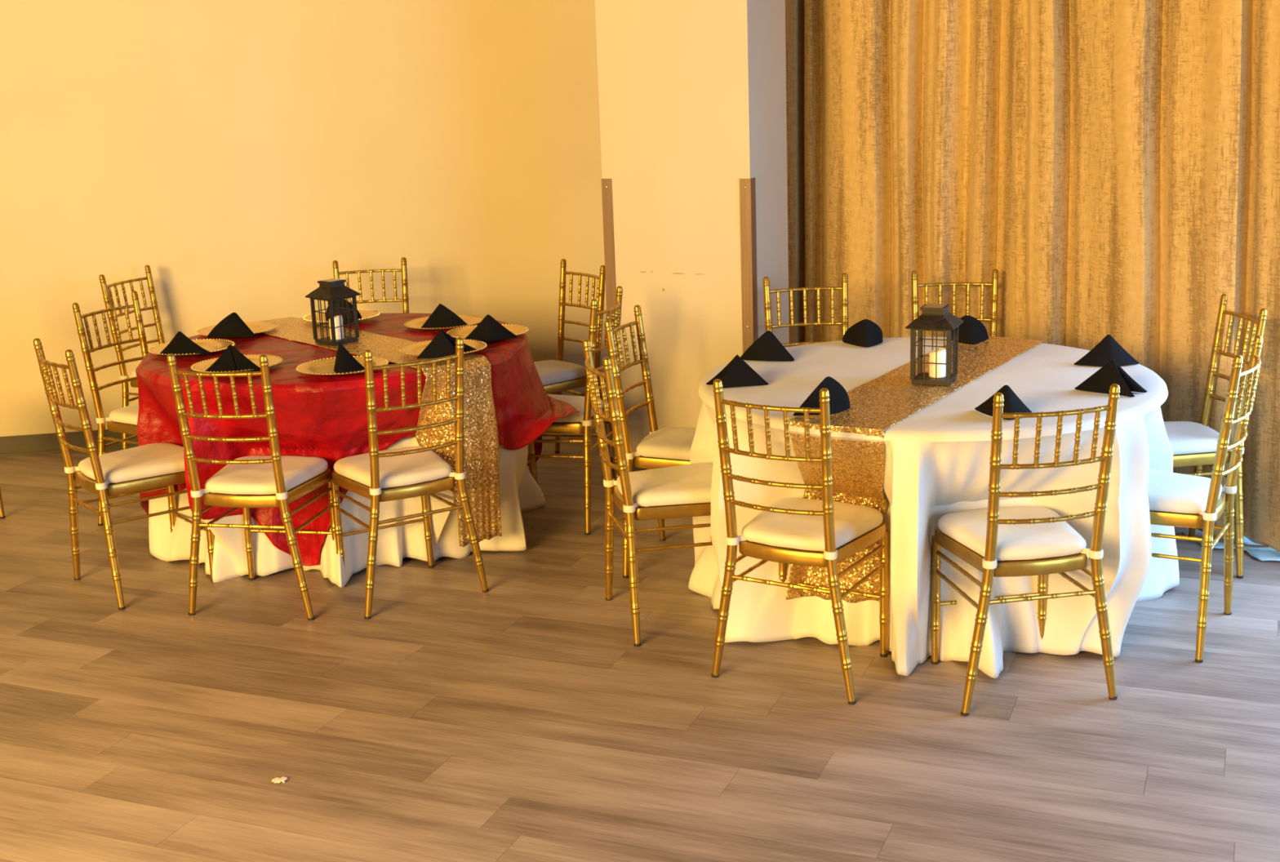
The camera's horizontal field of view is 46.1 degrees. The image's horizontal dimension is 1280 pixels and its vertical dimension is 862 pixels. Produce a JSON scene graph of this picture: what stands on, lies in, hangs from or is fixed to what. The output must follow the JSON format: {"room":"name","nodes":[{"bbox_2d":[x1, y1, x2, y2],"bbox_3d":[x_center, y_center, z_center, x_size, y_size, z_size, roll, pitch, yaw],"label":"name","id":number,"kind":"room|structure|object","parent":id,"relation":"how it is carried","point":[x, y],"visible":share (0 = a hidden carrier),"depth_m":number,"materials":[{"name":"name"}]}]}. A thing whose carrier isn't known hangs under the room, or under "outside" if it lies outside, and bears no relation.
{"room":"event space","nodes":[
{"label":"event space","id":0,"kind":"room"},
{"bbox_2d":[0,0,608,436],"bbox_3d":[-2.584,-1.432,7.202,5.413,3.120,0.122,-4,14,-8],"label":"wall","id":1,"kind":"structure","parent":0,"point":[236,151],"depth_m":7.31,"materials":[{"name":"paint"}]},
{"bbox_2d":[0,395,608,456],"bbox_3d":[-2.668,0.043,7.472,5.113,0.095,0.019,-4,14,-8],"label":"baseboard","id":2,"kind":"structure","parent":1,"relation":"attached to","point":[42,443],"depth_m":7.43,"materials":[{"name":"plastic"}]},
{"bbox_2d":[0,423,1279,861],"bbox_3d":[-0.776,0.659,4.996,8.600,0.050,6.399,-2,14,0],"label":"floor","id":3,"kind":"structure","parent":0,"point":[522,719],"depth_m":4.18,"materials":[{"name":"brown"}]},
{"bbox_2d":[0,488,4,519],"bbox_3d":[-2.975,-0.084,6.322,0.497,0.917,0.474,-13,17,-37],"label":"chair","id":4,"kind":"object","parent":3,"relation":"on","point":[2,509],"visible":1,"depth_m":6.34,"materials":[{"name":"gold metal"}]},
{"bbox_2d":[72,290,148,525],"bbox_3d":[-2.002,-0.092,6.208,0.497,0.917,0.474,5,15,26],"label":"chair","id":5,"kind":"object","parent":3,"relation":"on","point":[124,420],"visible":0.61,"depth_m":6.15,"materials":[{"name":"gold metal"}]},
{"bbox_2d":[109,403,138,425],"bbox_3d":[-1.959,-0.081,6.194,0.391,0.043,0.360,5,15,26],"label":"seat cushion","id":6,"kind":"object","parent":5,"relation":"on","point":[126,415],"depth_m":6.11,"materials":[{"name":"white fabric"}]},
{"bbox_2d":[33,337,214,610],"bbox_3d":[-1.823,0.111,5.362,0.497,0.917,0.474,-13,18,-38],"label":"chair","id":7,"kind":"object","parent":3,"relation":"on","point":[152,467],"visible":0.94,"depth_m":5.26,"materials":[{"name":"gold metal"}]},
{"bbox_2d":[78,442,184,483],"bbox_3d":[-1.792,0.110,5.395,0.391,0.043,0.360,-13,18,-38],"label":"seat cushion","id":8,"kind":"object","parent":7,"relation":"on","point":[161,462],"depth_m":5.30,"materials":[{"name":"white fabric"}]},
{"bbox_2d":[98,264,164,449],"bbox_3d":[-2.205,-0.300,7.082,0.497,0.917,0.474,3,15,21],"label":"chair","id":9,"kind":"object","parent":3,"relation":"on","point":[106,290],"visible":0.39,"depth_m":7.03,"materials":[{"name":"gold metal"}]},
{"bbox_2d":[131,369,136,377],"bbox_3d":[-2.162,-0.290,7.073,0.391,0.043,0.360,3,15,21],"label":"seat cushion","id":10,"kind":"object","parent":9,"relation":"on","point":[133,375],"depth_m":7.00,"materials":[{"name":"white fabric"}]},
{"bbox_2d":[166,353,335,620],"bbox_3d":[-1.296,0.148,5.133,0.474,0.917,0.497,1,14,12],"label":"chair","id":11,"kind":"object","parent":3,"relation":"on","point":[274,480],"visible":0.99,"depth_m":5.00,"materials":[{"name":"gold metal"}]},
{"bbox_2d":[204,455,328,494],"bbox_3d":[-1.292,0.145,5.179,0.360,0.043,0.391,1,14,12],"label":"seat cushion","id":12,"kind":"object","parent":11,"relation":"on","point":[300,473],"depth_m":5.09,"materials":[{"name":"white fabric"}]},
{"bbox_2d":[271,775,288,782],"bbox_3d":[-0.935,0.905,3.902,0.041,0.005,0.038,-2,14,0],"label":"scrap","id":13,"kind":"object","parent":3,"relation":"on","point":[277,780],"visible":1,"depth_m":3.90,"materials":[{"name":"white paper"}]},
{"bbox_2d":[332,257,408,312],"bbox_3d":[-1.242,-0.322,7.029,0.474,0.917,0.497,-3,14,-4],"label":"chair","id":14,"kind":"object","parent":3,"relation":"on","point":[404,300],"visible":0.23,"depth_m":7.15,"materials":[{"name":"gold metal"}]},
{"bbox_2d":[330,337,488,619],"bbox_3d":[-0.830,0.121,5.170,0.474,0.917,0.497,-10,16,-30],"label":"chair","id":15,"kind":"object","parent":3,"relation":"on","point":[404,473],"visible":1,"depth_m":5.05,"materials":[{"name":"gold metal"}]},
{"bbox_2d":[333,446,452,488],"bbox_3d":[-0.848,0.121,5.212,0.360,0.043,0.391,-10,16,-30],"label":"seat cushion","id":16,"kind":"object","parent":15,"relation":"on","point":[425,469],"depth_m":5.12,"materials":[{"name":"white fabric"}]},
{"bbox_2d":[533,258,610,483],"bbox_3d":[-0.413,-0.278,6.726,0.497,0.917,0.474,-12,17,-34],"label":"chair","id":17,"kind":"object","parent":3,"relation":"on","point":[557,376],"visible":0.48,"depth_m":6.71,"materials":[{"name":"gold metal"}]},
{"bbox_2d":[533,360,586,386],"bbox_3d":[-0.446,-0.261,6.699,0.391,0.043,0.360,-12,17,-34],"label":"seat cushion","id":18,"kind":"object","parent":17,"relation":"on","point":[551,372],"depth_m":6.63,"materials":[{"name":"white fabric"}]},
{"bbox_2d":[526,285,622,535],"bbox_3d":[-0.313,-0.098,5.983,0.497,0.917,0.474,2,14,17],"label":"chair","id":19,"kind":"object","parent":3,"relation":"on","point":[583,422],"visible":0.46,"depth_m":5.83,"materials":[{"name":"gold metal"}]},
{"bbox_2d":[547,394,604,422],"bbox_3d":[-0.353,-0.092,6.003,0.391,0.043,0.360,2,14,17],"label":"seat cushion","id":20,"kind":"object","parent":19,"relation":"on","point":[585,415],"depth_m":5.87,"materials":[{"name":"white fabric"}]},
{"bbox_2d":[582,338,712,646],"bbox_3d":[0.082,0.166,4.856,0.497,0.917,0.474,-5,14,-12],"label":"chair","id":21,"kind":"object","parent":3,"relation":"on","point":[684,491],"visible":0.85,"depth_m":4.71,"materials":[{"name":"gold metal"}]},
{"bbox_2d":[616,462,712,506],"bbox_3d":[0.127,0.172,4.862,0.391,0.043,0.360,-5,14,-12],"label":"seat cushion","id":22,"kind":"object","parent":21,"relation":"on","point":[690,485],"depth_m":4.77,"materials":[{"name":"white fabric"}]},
{"bbox_2d":[604,304,696,577],"bbox_3d":[0.153,0.033,5.383,0.497,0.917,0.474,3,15,18],"label":"chair","id":23,"kind":"object","parent":3,"relation":"on","point":[664,447],"visible":0.59,"depth_m":5.33,"materials":[{"name":"gold metal"}]},
{"bbox_2d":[635,427,696,460],"bbox_3d":[0.197,0.042,5.376,0.391,0.043,0.360,3,15,18],"label":"seat cushion","id":24,"kind":"object","parent":23,"relation":"on","point":[664,443],"depth_m":5.30,"materials":[{"name":"white fabric"}]},
{"bbox_2d":[711,378,889,704],"bbox_3d":[0.472,0.269,4.381,0.474,0.917,0.497,6,16,30],"label":"chair","id":25,"kind":"object","parent":3,"relation":"on","point":[824,532],"visible":1,"depth_m":4.26,"materials":[{"name":"gold metal"}]},
{"bbox_2d":[741,497,883,551],"bbox_3d":[0.499,0.268,4.418,0.360,0.043,0.391,6,16,30],"label":"seat cushion","id":26,"kind":"object","parent":25,"relation":"on","point":[855,525],"depth_m":4.33,"materials":[{"name":"white fabric"}]},
{"bbox_2d":[762,272,848,346],"bbox_3d":[0.697,-0.139,5.998,0.474,0.917,0.497,-3,14,-4],"label":"chair","id":27,"kind":"object","parent":3,"relation":"on","point":[767,307],"visible":0.33,"depth_m":6.12,"materials":[{"name":"gold metal"}]},
{"bbox_2d":[911,269,999,337],"bbox_3d":[1.268,-0.157,5.986,0.474,0.917,0.497,0,14,7],"label":"chair","id":28,"kind":"object","parent":3,"relation":"on","point":[914,285],"visible":0.21,"depth_m":6.10,"materials":[{"name":"gold metal"}]},
{"bbox_2d":[930,383,1119,715],"bbox_3d":[1.062,0.286,4.224,0.474,0.917,0.497,-4,14,-9],"label":"chair","id":29,"kind":"object","parent":3,"relation":"on","point":[997,541],"visible":0.99,"depth_m":4.10,"materials":[{"name":"gold metal"}]},
{"bbox_2d":[937,506,1086,560],"bbox_3d":[1.060,0.284,4.270,0.360,0.043,0.391,-4,14,-9],"label":"seat cushion","id":30,"kind":"object","parent":29,"relation":"on","point":[965,531],"depth_m":4.18,"materials":[{"name":"white fabric"}]},
{"bbox_2d":[1147,335,1262,662],"bbox_3d":[1.608,0.175,4.591,0.497,0.917,0.474,6,16,31],"label":"chair","id":31,"kind":"object","parent":3,"relation":"on","point":[1175,500],"visible":0.75,"depth_m":4.44,"materials":[{"name":"gold metal"}]},
{"bbox_2d":[1147,469,1222,514],"bbox_3d":[1.573,0.179,4.620,0.391,0.043,0.360,6,16,31],"label":"seat cushion","id":32,"kind":"object","parent":31,"relation":"on","point":[1168,492],"depth_m":4.49,"materials":[{"name":"white fabric"}]},
{"bbox_2d":[1163,293,1267,578],"bbox_3d":[1.861,0.009,5.227,0.497,0.917,0.474,-2,14,-1],"label":"chair","id":33,"kind":"object","parent":3,"relation":"on","point":[1192,443],"visible":0.48,"depth_m":5.13,"materials":[{"name":"gold metal"}]},
{"bbox_2d":[1163,421,1229,454],"bbox_3d":[1.817,0.021,5.223,0.391,0.043,0.360,-2,14,-1],"label":"seat cushion","id":34,"kind":"object","parent":33,"relation":"on","point":[1184,437],"depth_m":5.12,"materials":[{"name":"white fabric"}]},
{"bbox_2d":[1200,536,1279,560],"bbox_3d":[2.363,0.416,5.337,0.399,0.027,0.620,-13,18,-38],"label":"plastic sheet","id":35,"kind":"object","parent":3,"relation":"on","point":[1261,553],"visible":0.3,"depth_m":5.34,"materials":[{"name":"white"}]},
{"bbox_2d":[1181,532,1269,547],"bbox_3d":[2.252,0.428,5.292,0.099,0.030,0.755,-13,18,-38],"label":"power cord","id":36,"kind":"object","parent":35,"relation":"on","point":[1182,533],"visible":0.46,"depth_m":5.35,"materials":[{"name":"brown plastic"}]},
{"bbox_3d":[0.932,0.202,4.910,1.424,0.761,1.424,-2,14,0],"label":"round table","id":37,"kind":"object","parent":3,"relation":"on","visible":0},
{"bbox_2d":[688,337,1179,678],"bbox_3d":[0.956,0.201,4.897,1.526,0.768,1.477,10,18,41],"label":"tablecloth","id":38,"kind":"object","parent":37,"relation":"on","point":[936,459],"visible":0.7,"depth_m":4.47,"materials":[{"name":"white fabric"}]},
{"bbox_2d":[706,355,768,388],"bbox_3d":[0.308,-0.191,4.768,0.200,0.099,0.074,-2,14,0],"label":"folded napkin","id":39,"kind":"object","parent":38,"relation":"on","point":[737,373],"visible":0.83,"depth_m":4.76,"materials":[{"name":"black fabric"}]},
{"bbox_2d":[740,330,794,361],"bbox_3d":[0.443,-0.294,5.157,0.150,0.104,0.150,-9,16,-27],"label":"folded napkin","id":40,"kind":"object","parent":38,"relation":"on","point":[767,347],"visible":1,"depth_m":5.14,"materials":[{"name":"black fabric"}]},
{"bbox_2d":[842,319,883,347],"bbox_3d":[0.801,-0.358,5.372,0.148,0.096,0.143,-2,14,0],"label":"folded napkin","id":41,"kind":"object","parent":38,"relation":"on","point":[865,333],"visible":1,"depth_m":5.34,"materials":[{"name":"black fabric"}]},
{"bbox_2d":[786,336,1044,603],"bbox_3d":[0.904,0.118,4.926,0.399,0.625,1.489,7,16,32],"label":"table runner","id":42,"kind":"object","parent":38,"relation":"on","point":[880,403],"visible":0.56,"depth_m":4.55,"materials":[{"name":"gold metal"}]},
{"bbox_2d":[793,376,850,416],"bbox_3d":[0.539,-0.104,4.345,0.202,0.106,0.058,-9,16,-27],"label":"folded napkin","id":43,"kind":"object","parent":42,"relation":"on","point":[839,402],"visible":0.84,"depth_m":4.34,"materials":[{"name":"black fabric"}]},
{"bbox_2d":[905,303,964,386],"bbox_3d":[0.921,-0.273,4.701,0.150,0.240,0.150,4,15,23],"label":"lantern","id":44,"kind":"object","parent":42,"relation":"on","point":[936,317],"visible":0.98,"depth_m":4.66,"materials":[{"name":"black paint"}]},
{"bbox_2d":[928,347,946,377],"bbox_3d":[0.935,-0.217,4.722,0.052,0.090,0.052,-2,14,0],"label":"pillar candle","id":45,"kind":"object","parent":44,"relation":"in","point":[941,352],"visible":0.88,"depth_m":4.70,"materials":[{"name":"white wax"}]},
{"bbox_2d":[951,315,989,344],"bbox_3d":[1.165,-0.361,5.315,0.137,0.098,0.099,1,14,11],"label":"folded napkin","id":46,"kind":"object","parent":42,"relation":"on","point":[971,331],"visible":0.73,"depth_m":5.30,"materials":[{"name":"black fabric"}]},
{"bbox_2d":[974,384,1031,419],"bbox_3d":[1.018,-0.091,4.260,0.164,0.098,0.107,5,15,25],"label":"folded napkin","id":47,"kind":"object","parent":38,"relation":"on","point":[1012,403],"visible":0.75,"depth_m":4.23,"materials":[{"name":"black fabric"}]},
{"bbox_2d":[1074,334,1139,366],"bbox_3d":[1.514,-0.261,4.863,0.209,0.104,0.054,-1,14,5],"label":"folded napkin","id":48,"kind":"object","parent":38,"relation":"on","point":[1108,349],"visible":0.98,"depth_m":4.86,"materials":[{"name":"black fabric"}]},
{"bbox_2d":[1074,359,1146,397],"bbox_3d":[1.401,-0.164,4.492,0.207,0.102,0.082,6,16,30],"label":"folded napkin","id":49,"kind":"object","parent":38,"relation":"on","point":[1101,380],"visible":0.96,"depth_m":4.48,"materials":[{"name":"black fabric"}]},
{"bbox_3d":[-1.150,0.040,5.886,1.400,0.755,1.400,-2,14,0],"label":"round table","id":50,"kind":"object","parent":3,"relation":"on","visible":0},
{"bbox_2d":[148,436,546,587],"bbox_3d":[-1.161,0.033,5.903,1.502,0.762,1.467,-2,14,0],"label":"tablecloth","id":51,"kind":"object","parent":50,"relation":"on","point":[519,491],"visible":0.26,"depth_m":5.53,"materials":[{"name":"white fabric"}]},
{"bbox_2d":[135,312,580,565],"bbox_3d":[-1.085,0.012,5.898,1.713,0.739,1.498,-2,14,0],"label":"tablecloth","id":52,"kind":"object","parent":51,"relation":"on","point":[323,416],"visible":0.62,"depth_m":5.38,"materials":[{"name":"red fabric"}]},
{"bbox_2d":[147,338,235,355],"bbox_3d":[-1.703,-0.315,5.716,0.320,0.018,0.320,-15,19,-42],"label":"charger plate","id":53,"kind":"object","parent":52,"relation":"on","point":[211,345],"visible":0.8,"depth_m":5.76,"materials":[{"name":"gold metal"}]},
{"bbox_2d":[157,331,212,356],"bbox_3d":[-1.696,-0.325,5.568,0.206,0.098,0.051,-2,14,0],"label":"folded napkin","id":54,"kind":"object","parent":53,"relation":"on","point":[180,344],"visible":0.98,"depth_m":5.56,"materials":[{"name":"black fabric"}]},
{"bbox_2d":[190,354,283,373],"bbox_3d":[-1.435,-0.236,5.357,0.320,0.018,0.320,-5,14,-9],"label":"charger plate","id":55,"kind":"object","parent":52,"relation":"on","point":[201,366],"visible":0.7,"depth_m":5.38,"materials":[{"name":"gold metal"}]},
{"bbox_2d":[204,344,260,372],"bbox_3d":[-1.415,-0.252,5.220,0.215,0.101,0.035,-1,14,4],"label":"folded napkin","id":56,"kind":"object","parent":55,"relation":"on","point":[231,359],"visible":0.92,"depth_m":5.22,"materials":[{"name":"black fabric"}]},
{"bbox_2d":[197,320,278,336],"bbox_3d":[-1.626,-0.409,6.085,0.320,0.018,0.320,-12,17,-34],"label":"charger plate","id":57,"kind":"object","parent":52,"relation":"on","point":[259,326],"visible":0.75,"depth_m":6.13,"materials":[{"name":"gold metal"}]},
{"bbox_2d":[207,312,255,337],"bbox_3d":[-1.602,-0.420,5.939,0.168,0.097,0.150,9,18,38],"label":"folded napkin","id":58,"kind":"object","parent":57,"relation":"on","point":[232,326],"visible":1,"depth_m":5.92,"materials":[{"name":"black fabric"}]},
{"bbox_2d":[257,316,337,350],"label":"table runner","id":59,"kind":"object","parent":52,"relation":"on","point":[295,329],"depth_m":6.06,"materials":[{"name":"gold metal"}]},
{"bbox_2d":[304,278,360,346],"bbox_3d":[-1.169,-0.458,5.752,0.150,0.240,0.150,10,18,40],"label":"lantern","id":60,"kind":"object","parent":59,"relation":"on","point":[330,291],"visible":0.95,"depth_m":5.72,"materials":[{"name":"black paint"}]},
{"bbox_2d":[328,315,344,339],"bbox_3d":[-1.163,-0.399,5.762,0.052,0.090,0.052,-2,14,0],"label":"pillar candle","id":61,"kind":"object","parent":60,"relation":"in","point":[338,335],"visible":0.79,"depth_m":5.75,"materials":[{"name":"white wax"}]},
{"bbox_2d":[302,308,380,322],"bbox_3d":[-1.243,-0.476,6.273,0.320,0.018,0.320,-5,14,-13],"label":"charger plate","id":62,"kind":"object","parent":52,"relation":"on","point":[365,313],"visible":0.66,"depth_m":6.30,"materials":[{"name":"gold metal"}]},
{"bbox_2d":[326,298,362,324],"bbox_3d":[-1.219,-0.499,6.136,0.144,0.112,0.116,-2,14,0],"label":"folded napkin","id":63,"kind":"object","parent":62,"relation":"on","point":[359,316],"visible":0.39,"depth_m":6.12,"materials":[{"name":"black fabric"}]},
{"bbox_2d":[295,355,388,374],"bbox_3d":[-1.039,-0.225,5.255,0.320,0.018,0.320,4,15,24],"label":"charger plate","id":64,"kind":"object","parent":52,"relation":"on","point":[325,366],"visible":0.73,"depth_m":5.28,"materials":[{"name":"gold metal"}]},
{"bbox_2d":[333,342,364,373],"bbox_3d":[-1.008,-0.256,5.166,0.112,0.105,0.093,-2,14,0],"label":"folded napkin","id":65,"kind":"object","parent":64,"relation":"on","point":[345,362],"visible":1,"depth_m":5.14,"materials":[{"name":"black fabric"}]},
{"bbox_2d":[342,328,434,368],"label":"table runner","id":66,"kind":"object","parent":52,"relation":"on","point":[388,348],"depth_m":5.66,"materials":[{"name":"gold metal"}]},
{"bbox_2d":[399,338,487,355],"bbox_3d":[-0.716,-0.300,5.481,0.320,0.018,0.320,7,17,33],"label":"charger plate","id":67,"kind":"object","parent":66,"relation":"on","point":[416,348],"visible":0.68,"depth_m":5.51,"materials":[{"name":"gold metal"}]},
{"bbox_2d":[416,329,477,359],"bbox_3d":[-0.680,-0.314,5.344,0.234,0.097,0.068,-8,15,-21],"label":"folded napkin","id":68,"kind":"object","parent":67,"relation":"on","point":[443,344],"visible":0.71,"depth_m":5.32,"materials":[{"name":"black fabric"}]},
{"bbox_2d":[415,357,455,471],"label":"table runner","id":69,"kind":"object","parent":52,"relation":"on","point":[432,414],"depth_m":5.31,"materials":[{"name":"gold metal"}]},
{"bbox_2d":[404,314,483,329],"bbox_3d":[-0.791,-0.437,6.075,0.320,0.018,0.320,-11,16,-30],"label":"charger plate","id":70,"kind":"object","parent":52,"relation":"on","point":[417,323],"visible":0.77,"depth_m":6.09,"materials":[{"name":"gold metal"}]},
{"bbox_2d":[420,303,467,329],"bbox_3d":[-0.764,-0.465,5.996,0.127,0.099,0.228,11,19,42],"label":"folded napkin","id":71,"kind":"object","parent":70,"relation":"on","point":[442,317],"visible":1,"depth_m":5.95,"materials":[{"name":"black fabric"}]},
{"bbox_2d":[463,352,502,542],"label":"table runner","id":72,"kind":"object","parent":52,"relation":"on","point":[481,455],"depth_m":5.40,"materials":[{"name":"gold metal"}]},
{"bbox_2d":[446,324,528,338],"bbox_3d":[-0.589,-0.381,5.818,0.320,0.018,0.320,-14,18,-41],"label":"charger plate","id":73,"kind":"object","parent":52,"relation":"on","point":[463,332],"visible":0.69,"depth_m":5.86,"materials":[{"name":"gold metal"}]},
{"bbox_2d":[463,314,516,342],"bbox_3d":[-0.563,-0.389,5.658,0.205,0.098,0.063,-5,14,-11],"label":"folded napkin","id":74,"kind":"object","parent":73,"relation":"on","point":[489,329],"visible":0.94,"depth_m":5.65,"materials":[{"name":"black fabric"}]},
{"bbox_2d":[595,0,789,452],"bbox_3d":[0.226,-1.326,6.313,0.664,3.100,0.440,4,15,25],"label":"pillar","id":75,"kind":"structure","parent":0,"point":[692,93],"depth_m":6.19,"materials":[{"name":"paint"}]},
{"bbox_2d":[601,178,618,356],"bbox_3d":[-0.114,-0.476,6.465,0.048,1.208,0.037,4,15,25],"label":"guard","id":76,"kind":"object","parent":75,"relation":"attached to","point":[606,184],"visible":0.41,"depth_m":6.37,"materials":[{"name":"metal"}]},
{"bbox_2d":[609,456,646,478],"bbox_3d":[0.277,0.133,6.668,0.688,0.095,0.452,4,15,25],"label":"baseboard","id":77,"kind":"structure","parent":75,"relation":"attached to","point":[634,468],"depth_m":6.57,"materials":[{"name":"plastic"}]},
{"bbox_2d":[739,177,758,353],"bbox_3d":[0.454,-0.434,6.213,0.048,1.208,0.059,4,15,25],"label":"guard","id":78,"kind":"object","parent":75,"relation":"attached to","point":[747,186],"visible":0.68,"depth_m":6.13,"materials":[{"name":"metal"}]},
{"bbox_2d":[785,0,1017,346],"bbox_3d":[0.919,-1.363,6.562,0.109,2.996,2.113,-13,18,-39],"label":"curtain","id":79,"kind":"object","parent":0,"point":[900,114],"visible":0.39,"depth_m":6.37,"materials":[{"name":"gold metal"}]},
{"bbox_2d":[1014,0,1279,552],"bbox_3d":[1.942,-1.090,5.303,0.120,2.996,1.606,-13,18,-38],"label":"curtain","id":80,"kind":"object","parent":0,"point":[1147,146],"visible":0.66,"depth_m":5.43,"materials":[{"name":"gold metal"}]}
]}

